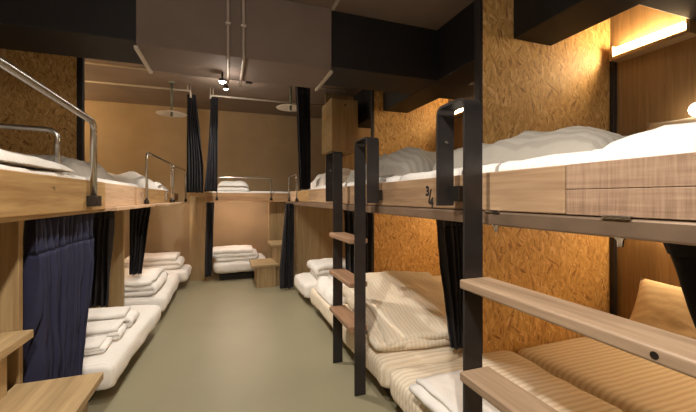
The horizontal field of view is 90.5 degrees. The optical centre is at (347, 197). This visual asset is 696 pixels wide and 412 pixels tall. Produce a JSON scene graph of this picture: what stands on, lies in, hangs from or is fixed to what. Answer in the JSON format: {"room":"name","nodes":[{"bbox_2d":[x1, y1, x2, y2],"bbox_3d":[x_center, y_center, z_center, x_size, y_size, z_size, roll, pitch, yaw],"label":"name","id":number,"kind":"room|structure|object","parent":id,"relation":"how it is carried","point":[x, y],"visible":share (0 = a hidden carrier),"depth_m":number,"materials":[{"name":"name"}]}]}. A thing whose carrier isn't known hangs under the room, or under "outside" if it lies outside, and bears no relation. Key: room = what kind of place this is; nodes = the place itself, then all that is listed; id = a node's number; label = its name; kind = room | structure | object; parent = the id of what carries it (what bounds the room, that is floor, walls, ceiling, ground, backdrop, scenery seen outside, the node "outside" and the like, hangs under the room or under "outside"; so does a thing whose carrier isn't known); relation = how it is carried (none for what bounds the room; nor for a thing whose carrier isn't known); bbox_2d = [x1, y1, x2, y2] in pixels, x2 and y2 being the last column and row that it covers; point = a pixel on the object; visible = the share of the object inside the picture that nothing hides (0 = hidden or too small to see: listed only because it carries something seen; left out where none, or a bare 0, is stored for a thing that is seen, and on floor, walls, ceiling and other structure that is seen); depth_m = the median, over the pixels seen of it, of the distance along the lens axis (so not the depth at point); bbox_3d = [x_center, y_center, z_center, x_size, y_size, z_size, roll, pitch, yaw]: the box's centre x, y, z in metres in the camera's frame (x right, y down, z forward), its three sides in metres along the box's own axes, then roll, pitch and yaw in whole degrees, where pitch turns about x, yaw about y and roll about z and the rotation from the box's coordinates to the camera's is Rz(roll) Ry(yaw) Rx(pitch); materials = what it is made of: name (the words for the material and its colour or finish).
{"room":"dormitory","nodes":[
{"label":"dormitory","id":0,"kind":"room"},
{"bbox_2d":[85,100,324,270],"bbox_3d":[-2.304,-0.140,6.515,6.100,2.980,0.100,0,0,-19],"label":"wall","id":1,"kind":"structure","parent":0,"point":[249,144],"depth_m":6.35,"materials":[{"name":"beige paint"}]},
{"bbox_2d":[206,193,289,201],"bbox_3d":[-1.665,-0.009,6.192,1.610,0.152,0.915,0,0,-19],"label":"deck","id":2,"kind":"object","parent":1,"relation":"attached to","point":[222,197],"visible":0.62,"depth_m":5.75,"materials":[{"name":"brown wood"}]},
{"bbox_2d":[205,202,213,276],"bbox_3d":[-2.211,0.664,5.509,0.148,1.189,0.071,0,0,-19],"label":"curtain","id":3,"kind":"object","parent":2,"relation":"hanging from","point":[209,205],"visible":1,"depth_m":5.50,"materials":[{"name":"grey fabric"}]},
{"bbox_2d":[215,177,271,199],"bbox_3d":[-1.714,-0.153,5.716,0.904,0.384,0.044,0,0,-19],"label":"guard rail","id":4,"kind":"object","parent":2,"relation":"attached to","point":[216,198],"visible":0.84,"depth_m":5.78,"materials":[{"name":"silver metal"}]},
{"bbox_2d":[208,191,292,192],"bbox_3d":[-1.687,-0.046,6.224,1.530,0.148,0.780,0,0,-19],"label":"mattress","id":5,"kind":"object","parent":2,"relation":"on","point":[210,191],"visible":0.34,"depth_m":5.82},
{"bbox_2d":[217,181,248,190],"bbox_3d":[-2.005,-0.212,6.018,0.542,0.181,0.532,0,0,-19],"label":"duvet","id":6,"kind":"object","parent":5,"relation":"on","point":[224,185],"visible":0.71,"depth_m":5.80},
{"bbox_2d":[87,265,401,411],"bbox_3d":[-0.760,1.400,2.150,5.900,0.100,9.160,0,0,-19],"label":"floor","id":7,"kind":"structure","parent":0,"point":[233,345],"depth_m":2.85,"materials":[{"name":"concrete"}]},
{"bbox_2d":[0,221,22,390],"bbox_3d":[-2.405,0.725,1.176,2.050,1.250,0.035,0,0,-19],"label":"partition panel","id":8,"kind":"object","parent":7,"relation":"on","point":[11,233],"visible":0.67,"depth_m":1.49,"materials":[{"name":"brown wood"}]},
{"bbox_2d":[0,329,102,411],"bbox_3d":[-1.236,0.963,1.042,0.565,0.775,0.988,0,0,-19],"label":"steps","id":9,"kind":"structure","parent":7,"relation":"on","point":[73,393],"depth_m":1.41,"materials":[{"name":"brown wood"}]},
{"bbox_2d":[23,210,123,308],"bbox_3d":[-3.217,0.725,3.211,1.955,1.250,0.035,0,0,-19],"label":"partition panel","id":10,"kind":"object","parent":7,"relation":"on","point":[116,283],"visible":0.08,"depth_m":3.50,"materials":[{"name":"brown wood"}]},
{"bbox_2d":[190,197,205,280],"bbox_3d":[-2.464,0.665,5.662,0.240,1.370,0.035,0,0,-19],"label":"partition panel","id":11,"kind":"object","parent":7,"relation":"on","point":[197,204],"visible":0.96,"depth_m":5.64,"materials":[{"name":"brown wood"}]},
{"bbox_2d":[220,271,253,279],"bbox_3d":[-1.894,1.300,6.135,0.720,0.100,0.770,0,0,-19],"label":"platform","id":12,"kind":"object","parent":7,"relation":"on","point":[238,275],"visible":0.27,"depth_m":5.75,"materials":[{"name":"paint"}]},
{"bbox_2d":[213,253,265,273],"bbox_3d":[-1.893,1.134,6.076,0.879,0.188,0.920,0,0,-19],"label":"mattress","id":13,"kind":"object","parent":12,"relation":"on","point":[244,265],"visible":0.51,"depth_m":5.62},
{"bbox_2d":[212,245,258,261],"bbox_3d":[-1.948,0.934,5.942,0.776,0.204,0.587,0,0,-19],"label":"duvet","id":14,"kind":"object","parent":13,"relation":"on","point":[232,252],"visible":0.98,"depth_m":5.71,"materials":[{"name":"fabric"}]},
{"bbox_2d":[249,240,294,287],"bbox_3d":[-1.216,1.032,5.510,0.660,0.635,0.600,0,0,-19],"label":"steps","id":15,"kind":"structure","parent":7,"relation":"on","point":[266,271],"depth_m":5.28,"materials":[{"name":"brown wood"}]},
{"bbox_2d":[269,202,285,257],"bbox_3d":[-1.237,0.710,6.033,0.290,1.280,0.035,0,0,-19],"label":"partition panel","id":16,"kind":"object","parent":7,"relation":"on","point":[276,209],"visible":0.48,"depth_m":6.01,"materials":[{"name":"brown wood"}]},
{"bbox_2d":[297,205,344,273],"bbox_3d":[0.150,0.725,5.484,1.940,1.250,0.035,0,0,-19],"label":"partition panel","id":17,"kind":"object","parent":7,"relation":"on","point":[314,224],"visible":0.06,"depth_m":5.23,"materials":[{"name":"brown wood"}]},
{"bbox_2d":[326,137,381,396],"bbox_3d":[-0.004,0.482,2.597,0.145,1.735,0.950,0,0,-19],"label":"ladder","id":18,"kind":"object","parent":7,"relation":"on","point":[355,322],"visible":1,"depth_m":2.36,"materials":[{"name":"black metal"}]},
{"bbox_2d":[318,309,398,405],"bbox_3d":[0.871,1.300,3.522,1.890,0.100,2.060,0,0,-19],"label":"platform","id":19,"kind":"object","parent":7,"relation":"on","point":[387,390],"visible":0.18,"depth_m":2.36,"materials":[{"name":"paint"}]},
{"bbox_2d":[310,288,462,388],"bbox_3d":[0.329,1.149,3.322,0.975,0.198,2.075,0,0,-19],"label":"mattress","id":20,"kind":"object","parent":19,"relation":"on","point":[380,364],"visible":0.18,"depth_m":2.36,"materials":[{"name":"fabric"}]},
{"bbox_2d":[313,276,347,304],"bbox_3d":[-0.037,0.969,3.800,0.551,0.158,0.723,0,0,-19],"label":"bedding","id":21,"kind":"object","parent":20,"relation":"on","point":[324,285],"visible":0.23,"depth_m":3.68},
{"bbox_2d":[343,271,449,351],"bbox_3d":[0.508,0.878,2.915,0.957,0.329,1.040,0,0,-14],"label":"duvet","id":22,"kind":"object","parent":20,"relation":"on","point":[405,310],"visible":0.71,"depth_m":2.69,"materials":[{"name":"fabric"}]},
{"bbox_2d":[433,275,441,281],"bbox_3d":[1.274,1.147,3.656,1.020,0.203,2.075,0,0,-19],"label":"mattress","id":23,"kind":"object","parent":19,"relation":"on","point":[438,278],"visible":0.02,"depth_m":4.54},
{"bbox_2d":[372,213,440,275],"bbox_3d":[0.849,0.725,4.649,1.160,1.250,0.052,0,0,-19],"label":"partition panel","id":24,"kind":"object","parent":7,"relation":"on","point":[400,243],"visible":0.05,"depth_m":4.60,"materials":[{"name":"brown wood"}]},
{"bbox_2d":[482,224,609,353],"bbox_3d":[1.500,0.725,2.588,1.305,1.250,0.052,0,0,-19],"label":"partition panel","id":25,"kind":"object","parent":7,"relation":"on","point":[575,268],"visible":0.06,"depth_m":2.53,"materials":[{"name":"brown wood"}]},
{"bbox_2d":[436,98,695,411],"bbox_3d":[0.585,0.487,0.947,0.136,1.725,1.069,0,0,-19],"label":"ladder","id":26,"kind":"object","parent":7,"relation":"on","point":[676,352],"visible":1,"depth_m":1.22,"materials":[{"name":"black metal"}]},
{"bbox_3d":[-2.896,1.300,2.566,2.050,0.100,1.330,0,0,-19],"label":"platform","id":27,"kind":"object","parent":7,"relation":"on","visible":0},
{"bbox_2d":[82,305,160,390],"bbox_3d":[-2.685,1.149,2.561,2.086,0.198,1.381,0,0,-16],"label":"mattress","id":28,"kind":"object","parent":27,"relation":"on","point":[117,356],"visible":0.36,"depth_m":2.47,"materials":[{"name":"fabric"}]},
{"bbox_2d":[84,335,112,355],"bbox_3d":[-1.885,1.015,2.341,0.452,0.065,0.214,0,0,-23],"label":"sheet","id":29,"kind":"object","parent":28,"relation":"on","point":[96,344],"visible":0.39,"depth_m":2.35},
{"bbox_2d":[86,319,126,340],"bbox_3d":[-1.999,0.997,2.553,0.606,0.100,0.241,0,0,-22],"label":"sheet","id":30,"kind":"object","parent":28,"relation":"on","point":[115,329],"visible":0.36,"depth_m":2.56,"materials":[{"name":"fabric"}]},
{"bbox_2d":[87,306,139,327],"bbox_3d":[-2.112,0.981,2.789,0.712,0.130,0.260,0,0,-19],"label":"sheet","id":31,"kind":"object","parent":28,"relation":"on","point":[107,313],"visible":0.38,"depth_m":2.79,"materials":[{"name":"fabric"}]},
{"bbox_3d":[1.721,1.300,1.118,1.890,0.100,2.960,0,0,-19],"label":"platform","id":32,"kind":"object","parent":7,"relation":"on","visible":0},
{"bbox_2d":[390,350,622,411],"bbox_3d":[1.179,1.149,0.924,0.970,0.198,2.954,0,0,-19],"label":"mattress","id":33,"kind":"object","parent":32,"relation":"on","point":[559,394],"visible":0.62,"depth_m":2.00,"materials":[{"name":"fabric"}]},
{"bbox_2d":[408,369,499,411],"bbox_3d":[0.665,0.995,1.594,0.510,0.105,0.682,0,0,-19],"label":"folded blanket","id":34,"kind":"object","parent":33,"relation":"on","point":[443,392],"visible":0.38,"depth_m":1.70,"materials":[{"name":"fabric"}]},
{"bbox_2d":[517,337,695,411],"bbox_3d":[2.130,1.147,1.236,1.020,0.203,2.910,0,0,-19],"label":"mattress","id":35,"kind":"object","parent":32,"relation":"on","point":[628,382],"visible":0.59,"depth_m":2.04,"materials":[{"name":"fabric"}]},
{"bbox_2d":[629,277,695,338],"bbox_3d":[2.168,0.795,2.177,0.271,0.424,0.700,0,0,-19],"label":"pillow","id":36,"kind":"object","parent":35,"relation":"on","point":[659,305],"visible":0.63,"depth_m":2.29,"materials":[{"name":"fabric"}]},
{"bbox_3d":[0.381,1.300,4.908,1.890,0.100,0.720,0,0,-19],"label":"platform","id":37,"kind":"object","parent":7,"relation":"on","visible":0},
{"bbox_2d":[294,272,317,297],"bbox_3d":[0.288,1.149,4.875,2.007,0.198,0.720,0,0,-19],"label":"mattress","id":38,"kind":"object","parent":37,"relation":"on","point":[304,282],"visible":0.19,"depth_m":4.44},
{"bbox_2d":[307,258,345,279],"bbox_3d":[-0.196,0.939,4.655,0.662,0.214,0.513,0,0,-19],"label":"duvet","id":39,"kind":"object","parent":38,"relation":"on","point":[319,268],"visible":0.5,"depth_m":4.42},
{"bbox_3d":[-3.343,1.300,3.936,2.120,0.100,1.350,0,0,-19],"label":"platform","id":40,"kind":"object","parent":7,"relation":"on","visible":0},
{"bbox_2d":[124,272,179,311],"bbox_3d":[-3.239,1.149,3.972,2.240,0.198,1.349,0,0,-19],"label":"mattress","id":41,"kind":"object","parent":40,"relation":"on","point":[162,297],"visible":0.2,"depth_m":3.76,"materials":[{"name":"fabric"}]},
{"bbox_2d":[124,267,168,296],"bbox_3d":[-2.760,0.954,3.901,1.233,0.182,0.832,0,0,-19],"label":"duvet","id":42,"kind":"object","parent":41,"relation":"on","point":[147,283],"visible":0.32,"depth_m":3.75,"materials":[{"name":"fabric"}]},
{"bbox_3d":[-3.648,1.300,4.888,2.180,0.100,0.550,0,0,-19],"label":"platform","id":43,"kind":"object","parent":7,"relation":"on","visible":0},
{"bbox_2d":[165,264,190,281],"bbox_3d":[-3.534,1.149,4.945,2.322,0.198,0.560,0,0,-19],"label":"mattress","id":44,"kind":"object","parent":43,"relation":"on","point":[184,271],"visible":0.09,"depth_m":5.08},
{"bbox_2d":[124,252,184,269],"bbox_3d":[-2.892,0.939,5.191,0.782,0.211,0.489,0,0,-19],"label":"duvet","id":45,"kind":"object","parent":44,"relation":"on","point":[169,260],"visible":0.68,"depth_m":5.04,"materials":[{"name":"fabric"}]},
{"bbox_2d":[85,0,473,118],"bbox_3d":[-0.760,-1.680,2.150,6.100,0.100,9.360,0,0,-19],"label":"ceiling","id":46,"kind":"structure","parent":0,"point":[429,14],"depth_m":4.96,"materials":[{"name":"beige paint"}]},
{"bbox_2d":[85,61,176,73],"bbox_3d":[-2.868,-1.583,3.750,1.894,0.094,0.484,0,0,-19],"label":"ceiling pipe","id":47,"kind":"object","parent":46,"relation":"hanging from","point":[86,62],"visible":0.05,"depth_m":4.04,"materials":[{"name":"metal"}]},
{"bbox_2d":[85,80,191,97],"bbox_3d":[-3.262,-1.540,4.627,2.134,0.180,0.028,0,0,-19],"label":"ceiling pipe","id":48,"kind":"object","parent":46,"relation":"hanging from","point":[90,81],"visible":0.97,"depth_m":4.76,"materials":[{"name":"metal"}]},
{"bbox_2d":[186,94,202,192],"bbox_3d":[-2.245,-0.793,5.063,0.229,1.436,0.106,0,0,-19],"label":"curtain","id":49,"kind":"object","parent":48,"relation":"hanging from","point":[194,179],"visible":0.98,"depth_m":5.05,"materials":[{"name":"grey fabric"}]},
{"bbox_2d":[155,81,186,117],"bbox_3d":[-2.479,-1.387,4.851,0.400,0.485,0.400,0,0,-19],"label":"lamp","id":50,"kind":"object","parent":46,"relation":"hanging from","point":[168,113],"visible":1,"depth_m":4.85,"materials":[{"name":"white metal"}]},
{"bbox_2d":[182,74,259,83],"bbox_3d":[-1.681,-1.595,4.603,1.000,0.060,0.060,0,0,-19],"label":"track","id":51,"kind":"object","parent":46,"relation":"attached to","point":[246,82],"visible":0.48,"depth_m":4.68,"materials":[{"name":"black metal"}]},
{"bbox_2d":[223,83,228,89],"bbox_3d":[-1.634,-1.519,4.620,0.068,0.150,0.068,0,0,-19],"label":"spot lamp","id":52,"kind":"object","parent":51,"relation":"attached to","point":[225,86],"visible":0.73,"depth_m":4.59,"materials":[{"name":"black metal"}]},
{"bbox_2d":[0,0,473,99],"bbox_3d":[-1.040,-1.385,2.942,5.900,0.490,0.500,0,0,-19],"label":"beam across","id":53,"kind":"structure","parent":46,"relation":"attached to","point":[367,53],"depth_m":2.90,"materials":[{"name":"black paint"}]},
{"bbox_2d":[134,0,332,90],"bbox_3d":[-0.925,-1.354,2.982,1.501,0.548,0.560,0,0,-19],"label":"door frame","id":54,"kind":"structure","parent":53,"relation":"attached to","point":[288,43],"depth_m":2.77,"materials":[{"name":"beige paint"}]},
{"bbox_2d":[218,72,225,83],"bbox_3d":[-1.102,-1.052,3.026,0.068,0.096,0.068,0,0,-19],"label":"spot lamp","id":55,"kind":"object","parent":54,"relation":"attached to","point":[221,80],"visible":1,"depth_m":3.01,"materials":[{"name":"black metal"}]},
{"bbox_2d":[225,0,230,84],"bbox_3d":[-0.836,-1.353,2.409,0.040,0.549,1.900,0,0,-19],"label":"conduit","id":56,"kind":"object","parent":54,"relation":"attached to","point":[227,22],"visible":1,"depth_m":2.67,"materials":[{"name":"metal"}]},
{"bbox_2d":[239,0,245,86],"bbox_3d":[-0.728,-1.353,2.447,0.040,0.549,1.900,0,0,-19],"label":"conduit","id":57,"kind":"object","parent":54,"relation":"attached to","point":[243,25],"visible":1,"depth_m":2.70,"materials":[{"name":"metal"}]},
{"bbox_2d":[209,88,323,106],"bbox_3d":[-1.048,-1.550,5.463,2.134,0.160,0.028,0,0,-19],"label":"ceiling pipe","id":58,"kind":"object","parent":46,"relation":"hanging from","point":[213,95],"visible":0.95,"depth_m":5.30,"materials":[{"name":"metal"}]},
{"bbox_2d":[204,97,217,191],"bbox_3d":[-2.050,-0.801,5.172,0.196,1.418,0.089,0,0,-19],"label":"curtain","id":59,"kind":"object","parent":58,"relation":"hanging from","point":[211,179],"visible":0.99,"depth_m":5.17,"materials":[{"name":"grey fabric"}]},
{"bbox_2d":[276,86,296,111],"bbox_3d":[-0.809,-1.433,4.869,0.400,0.395,0.400,0,0,-19],"label":"lamp","id":60,"kind":"object","parent":46,"relation":"hanging from","point":[290,107],"visible":0.66,"depth_m":4.87,"materials":[{"name":"white metal"}]},
{"bbox_2d":[320,87,345,90],"bbox_3d":[-0.439,-1.570,4.527,1.010,0.120,0.431,0,0,-19],"label":"ceiling pipe","id":61,"kind":"object","parent":46,"relation":"hanging from","point":[321,87],"visible":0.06,"depth_m":4.81,"materials":[{"name":"metal"}]},
{"bbox_2d":[296,87,310,189],"bbox_3d":[-0.609,-0.812,4.686,0.202,1.397,0.096,0,0,-17],"label":"curtain","id":62,"kind":"object","parent":61,"relation":"hanging from","point":[302,93],"visible":0.95,"depth_m":4.68,"materials":[{"name":"grey fabric"}]},
{"bbox_2d":[331,0,339,10],"bbox_3d":[0.024,-1.617,2.517,0.024,0.025,0.930,0,0,-19],"label":"batten","id":63,"kind":"object","parent":46,"relation":"attached to","point":[336,2],"visible":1,"depth_m":2.87,"materials":[{"name":"metal"}]},
{"bbox_2d":[354,0,647,127],"bbox_3d":[1.229,-1.383,2.853,0.360,0.495,9.160,0,0,-19],"label":"ceiling beam","id":64,"kind":"structure","parent":46,"relation":"attached to","point":[546,22],"depth_m":2.89,"materials":[{"name":"black paint"}]},
{"bbox_2d":[639,0,695,19],"bbox_3d":[2.093,-1.390,1.939,0.660,0.480,0.460,0,0,-19],"label":"beam","id":65,"kind":"structure","parent":46,"relation":"attached to","point":[684,8],"depth_m":2.07,"materials":[{"name":"black paint"}]},
{"bbox_2d":[371,90,447,155],"bbox_3d":[0.849,-0.791,4.649,1.160,1.677,0.052,0,0,-19],"label":"partition panel","id":66,"kind":"object","parent":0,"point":[395,131],"visible":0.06,"depth_m":4.59,"materials":[{"name":"brown wood"}]},
{"bbox_2d":[448,5,695,318],"bbox_3d":[2.068,-0.140,3.150,0.100,2.980,9.160,0,0,-19],"label":"wall","id":67,"kind":"structure","parent":0,"point":[659,85],"depth_m":2.57,"materials":[{"name":"brown wood"}]},
{"bbox_2d":[290,190,308,205],"bbox_3d":[0.250,0.002,5.105,2.005,0.200,1.260,0,0,-19],"label":"deck","id":68,"kind":"object","parent":67,"relation":"attached to","point":[302,196],"visible":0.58,"depth_m":4.62,"materials":[{"name":"brown wood"}]},
{"bbox_2d":[279,203,293,288],"bbox_3d":[-0.890,0.703,5.050,0.216,1.247,0.088,0,0,-19],"label":"curtain","id":69,"kind":"object","parent":68,"relation":"hanging from","point":[287,248],"visible":1,"depth_m":5.04,"materials":[{"name":"grey fabric"}]},
{"bbox_2d":[288,174,297,201],"bbox_3d":[-0.810,-0.145,5.044,0.044,0.390,0.654,0,0,-19],"label":"guard rail","id":70,"kind":"object","parent":68,"relation":"attached to","point":[296,199],"visible":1,"depth_m":5.31,"materials":[{"name":"silver metal"}]},
{"bbox_2d":[325,93,370,172],"bbox_3d":[0.341,-0.791,5.636,1.480,1.677,0.035,0,0,-19],"label":"partition panel","id":71,"kind":"object","parent":68,"relation":"on","point":[348,161],"visible":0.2,"depth_m":5.51,"materials":[{"name":"brown wood"}]},
{"bbox_2d":[322,98,357,155],"bbox_3d":[-0.127,-1.040,5.157,0.400,0.740,0.551,0,0,-19],"label":"upper cabinet","id":72,"kind":"object","parent":71,"relation":"attached to","point":[339,116],"visible":0.9,"depth_m":4.93,"materials":[{"name":"brown wood"}]},
{"bbox_3d":[0.290,-0.037,5.029,1.900,0.166,1.010,0,0,-19],"label":"mattress","id":73,"kind":"object","parent":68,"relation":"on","visible":0},
{"bbox_2d":[308,168,351,189],"bbox_3d":[-0.100,-0.275,4.868,0.765,0.307,0.869,0,0,-19],"label":"duvet","id":74,"kind":"object","parent":73,"relation":"on","point":[320,180],"visible":0.15,"depth_m":4.69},
{"bbox_2d":[308,183,382,213],"bbox_3d":[0.802,0.013,3.535,2.011,0.223,2.070,0,0,-19],"label":"deck","id":75,"kind":"object","parent":67,"relation":"attached to","point":[317,197],"visible":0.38,"depth_m":2.89,"materials":[{"name":"brown wood"}]},
{"bbox_2d":[314,176,401,188],"bbox_3d":[0.840,-0.052,3.495,1.945,0.196,2.090,0,0,-19],"label":"mattress","id":76,"kind":"object","parent":75,"relation":"on","point":[394,178],"visible":0.03,"depth_m":2.36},
{"bbox_2d":[344,147,435,182],"bbox_3d":[0.465,-0.278,2.996,0.648,0.252,1.280,0,0,-19],"label":"duvet","id":77,"kind":"object","parent":76,"relation":"on","point":[407,160],"visible":0.28,"depth_m":2.50,"materials":[{"name":"fabric"}]},
{"bbox_2d":[344,210,373,273],"bbox_3d":[0.131,0.559,4.311,0.404,0.919,0.105,0,0,-19],"label":"curtain","id":78,"kind":"object","parent":75,"relation":"hanging from","point":[348,215],"visible":0.41,"depth_m":4.30,"materials":[{"name":"grey fabric"}]},
{"bbox_2d":[454,108,462,118],"bbox_3d":[1.720,-1.130,3.817,0.109,0.110,1.850,0,0,-19],"label":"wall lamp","id":79,"kind":"object","parent":67,"relation":"attached to","point":[458,115],"visible":0.12,"depth_m":4.50,"materials":[{"name":"white wood"}]},
{"bbox_2d":[380,152,695,246],"bbox_3d":[1.652,0.013,1.131,2.011,0.223,3.030,0,0,-19],"label":"bunk bed frame","id":80,"kind":"structure","parent":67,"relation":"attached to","point":[541,198],"depth_m":0.95,"materials":[{"name":"brown wood"}]},
{"bbox_2d":[436,220,462,349],"bbox_3d":[0.722,0.567,2.367,0.266,0.936,0.090,0,0,-19],"label":"curtain","id":81,"kind":"object","parent":80,"relation":"hanging from","point":[449,233],"visible":0.65,"depth_m":2.36,"materials":[{"name":"grey fabric"}]},
{"bbox_2d":[474,0,609,143],"bbox_3d":[1.500,-0.791,2.588,1.305,1.677,0.052,0,0,-19],"label":"partition panel","id":82,"kind":"object","parent":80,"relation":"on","point":[520,86],"visible":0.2,"depth_m":2.52,"materials":[{"name":"brown wood"}]},
{"bbox_2d":[399,135,695,189],"bbox_3d":[1.211,-0.052,0.911,0.920,0.196,2.910,0,0,-19],"label":"mattress","id":83,"kind":"object","parent":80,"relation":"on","point":[685,144],"visible":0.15,"depth_m":0.98,"materials":[{"name":"fabric"}]},
{"bbox_2d":[432,126,626,170],"bbox_3d":[1.045,-0.241,1.815,0.793,0.178,1.074,0,0,-19],"label":"duvet","id":84,"kind":"object","parent":83,"relation":"on","point":[528,144],"visible":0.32,"depth_m":1.44,"materials":[{"name":"fabric"}]},
{"bbox_2d":[593,122,695,150],"bbox_3d":[1.376,-0.196,0.637,0.799,0.087,1.326,0,0,-19],"label":"duvet","id":85,"kind":"object","parent":83,"relation":"on","point":[685,129],"visible":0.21,"depth_m":0.96,"materials":[{"name":"fabric"}]},
{"bbox_2d":[663,243,695,327],"bbox_3d":[1.200,0.558,0.870,0.096,0.918,0.736,0,0,-19],"label":"curtain","id":86,"kind":"object","parent":80,"relation":"hanging from","point":[683,257],"visible":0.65,"depth_m":1.12,"materials":[{"name":"grey fabric"}]},
{"bbox_3d":[2.130,-0.052,1.236,1.020,0.196,2.910,0,0,-19],"label":"mattress","id":87,"kind":"object","parent":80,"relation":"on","visible":0},
{"bbox_2d":[647,117,695,130],"bbox_3d":[2.206,-0.350,2.159,0.200,0.376,0.660,0,0,-19],"label":"shelf","id":88,"kind":"object","parent":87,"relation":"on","point":[650,126],"visible":0.09,"depth_m":2.32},
{"bbox_2d":[610,61,616,132],"bbox_3d":[2.129,-0.532,2.768,0.037,1.156,0.032,0,0,-19],"label":"strip","id":89,"kind":"object","parent":67,"relation":"attached to","point":[613,65],"visible":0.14,"depth_m":2.76,"materials":[{"name":"black metal"}]},
{"bbox_2d":[610,237,616,315],"bbox_3d":[2.129,0.575,2.768,0.037,0.950,0.032,0,0,-19],"label":"strip","id":90,"kind":"object","parent":67,"relation":"attached to","point":[613,245],"visible":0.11,"depth_m":2.76,"materials":[{"name":"black metal"}]},
{"bbox_2d":[610,18,695,62],"bbox_3d":[2.188,-1.130,2.493,0.109,0.110,0.498,0,0,-19],"label":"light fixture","id":91,"kind":"object","parent":67,"relation":"attached to","point":[616,55],"visible":0.94,"depth_m":2.45,"materials":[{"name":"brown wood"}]},
{"bbox_2d":[688,103,695,116],"bbox_3d":[2.269,-0.570,2.224,0.134,0.092,0.092,0,0,-19],"label":"reading lamp","id":92,"kind":"object","parent":67,"relation":"attached to","point":[692,109],"visible":1,"depth_m":2.21,"materials":[{"name":"white ceramic"}]},
{"bbox_3d":[-3.588,-0.140,1.149,0.100,2.980,9.160,0,0,-19],"label":"wall","id":93,"kind":"structure","parent":0,"visible":0},
{"bbox_2d":[0,169,104,222],"bbox_3d":[-2.031,-0.005,0.202,2.184,0.200,3.735,0,0,-19],"label":"bunk bed frame","id":94,"kind":"structure","parent":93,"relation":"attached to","point":[23,195],"depth_m":1.53,"materials":[{"name":"brown wood"}]},
{"bbox_2d":[0,123,60,172],"bbox_3d":[-2.213,-0.302,1.954,0.960,0.303,0.030,0,0,-19],"label":"guard rail","id":95,"kind":"object","parent":94,"relation":"attached to","point":[57,154],"visible":0.92,"depth_m":2.08,"materials":[{"name":"silver metal"}]},
{"bbox_2d":[0,164,85,179],"bbox_3d":[-2.042,-0.047,0.179,2.070,0.206,3.700,0,0,-19],"label":"mattress","id":96,"kind":"object","parent":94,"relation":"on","point":[2,166],"visible":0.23,"depth_m":1.70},
{"bbox_2d":[0,149,74,172],"bbox_3d":[-2.089,-0.199,1.198,1.500,0.099,1.285,0,0,-19],"label":"duvet","id":97,"kind":"object","parent":96,"relation":"on","point":[26,161],"visible":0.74,"depth_m":1.62,"materials":[{"name":"fabric"}]},
{"bbox_2d":[0,56,101,206],"bbox_3d":[-1.186,-0.221,1.135,0.049,0.542,2.050,0,0,-19],"label":"grab rail","id":98,"kind":"object","parent":94,"relation":"attached to","point":[93,200],"visible":1,"depth_m":1.81,"materials":[{"name":"silver metal"}]},
{"bbox_2d":[23,213,93,382],"bbox_3d":[-1.551,0.696,1.896,0.127,1.198,0.713,0,0,-18],"label":"curtain","id":99,"kind":"object","parent":94,"relation":"hanging from","point":[58,252],"visible":0.84,"depth_m":1.71,"materials":[{"name":"blue fabric"}]},
{"bbox_2d":[99,183,154,211],"bbox_3d":[-2.856,-0.005,2.618,2.240,0.200,1.360,0,0,-19],"label":"deck","id":100,"kind":"object","parent":93,"relation":"attached to","point":[118,197],"visible":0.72,"depth_m":2.73,"materials":[{"name":"brown wood"}]},
{"bbox_2d":[89,211,114,307],"bbox_3d":[-2.399,0.573,3.300,0.289,0.946,0.083,0,0,-13],"label":"curtain","id":101,"kind":"object","parent":100,"relation":"hanging from","point":[103,227],"visible":0.59,"depth_m":3.31,"materials":[{"name":"grey fabric"}]},
{"bbox_2d":[82,176,137,186],"bbox_3d":[-2.895,-0.047,2.593,2.070,0.206,1.300,0,0,-19],"label":"mattress","id":102,"kind":"object","parent":100,"relation":"on","point":[86,177],"visible":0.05,"depth_m":2.75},
{"bbox_2d":[28,154,115,180],"bbox_3d":[-2.476,-0.243,2.768,0.797,0.181,1.195,0,0,-19],"label":"duvet","id":103,"kind":"object","parent":102,"relation":"on","point":[81,168],"visible":0.17,"depth_m":2.62,"materials":[{"name":"fabric"}]},
{"bbox_2d":[144,188,187,205],"bbox_3d":[-3.339,-0.006,4.155,2.355,0.188,2.220,0,0,-19],"label":"deck","id":104,"kind":"object","parent":93,"relation":"attached to","point":[157,197],"visible":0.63,"depth_m":4.09,"materials":[{"name":"brown wood"}]},
{"bbox_2d":[0,49,84,160],"bbox_3d":[-3.380,-0.791,3.154,1.610,1.677,0.052,0,0,-19],"label":"partition panel","id":105,"kind":"object","parent":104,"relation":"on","point":[20,103],"visible":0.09,"depth_m":3.30,"materials":[{"name":"brown wood"}]},
{"bbox_2d":[129,207,150,274],"bbox_3d":[-2.327,0.478,3.865,0.212,0.756,0.102,0,0,-19],"label":"curtain","id":106,"kind":"object","parent":104,"relation":"hanging from","point":[139,217],"visible":0.93,"depth_m":3.85,"materials":[{"name":"grey fabric"}]},
{"bbox_2d":[144,152,172,203],"bbox_3d":[-2.166,-0.202,3.996,0.044,0.520,1.305,0,0,-17],"label":"guard rail","id":107,"kind":"object","parent":104,"relation":"attached to","point":[146,201],"visible":1,"depth_m":3.39,"materials":[{"name":"silver metal"}]},
{"bbox_2d":[172,165,186,201],"bbox_3d":[-2.465,-0.197,5.058,0.044,0.510,0.827,0,0,-14],"label":"guard rail","id":108,"kind":"object","parent":104,"relation":"attached to","point":[185,199],"visible":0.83,"depth_m":4.67,"materials":[{"name":"silver metal"}]},
{"bbox_3d":[-3.464,-0.022,4.216,2.080,0.156,1.980,0,0,-19],"label":"mattress","id":109,"kind":"object","parent":104,"relation":"on","visible":0},
{"bbox_2d":[107,171,158,189],"bbox_3d":[-2.621,-0.203,4.004,0.650,0.206,0.924,0,0,-19],"label":"duvet","id":110,"kind":"object","parent":109,"relation":"on","point":[133,177],"visible":0.23,"depth_m":3.72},
{"bbox_2d":[155,182,168,190],"bbox_3d":[-2.866,-0.166,4.926,0.493,0.132,0.616,0,0,-19],"label":"duvet","id":111,"kind":"object","parent":109,"relation":"on","point":[160,186],"visible":0.21,"depth_m":4.81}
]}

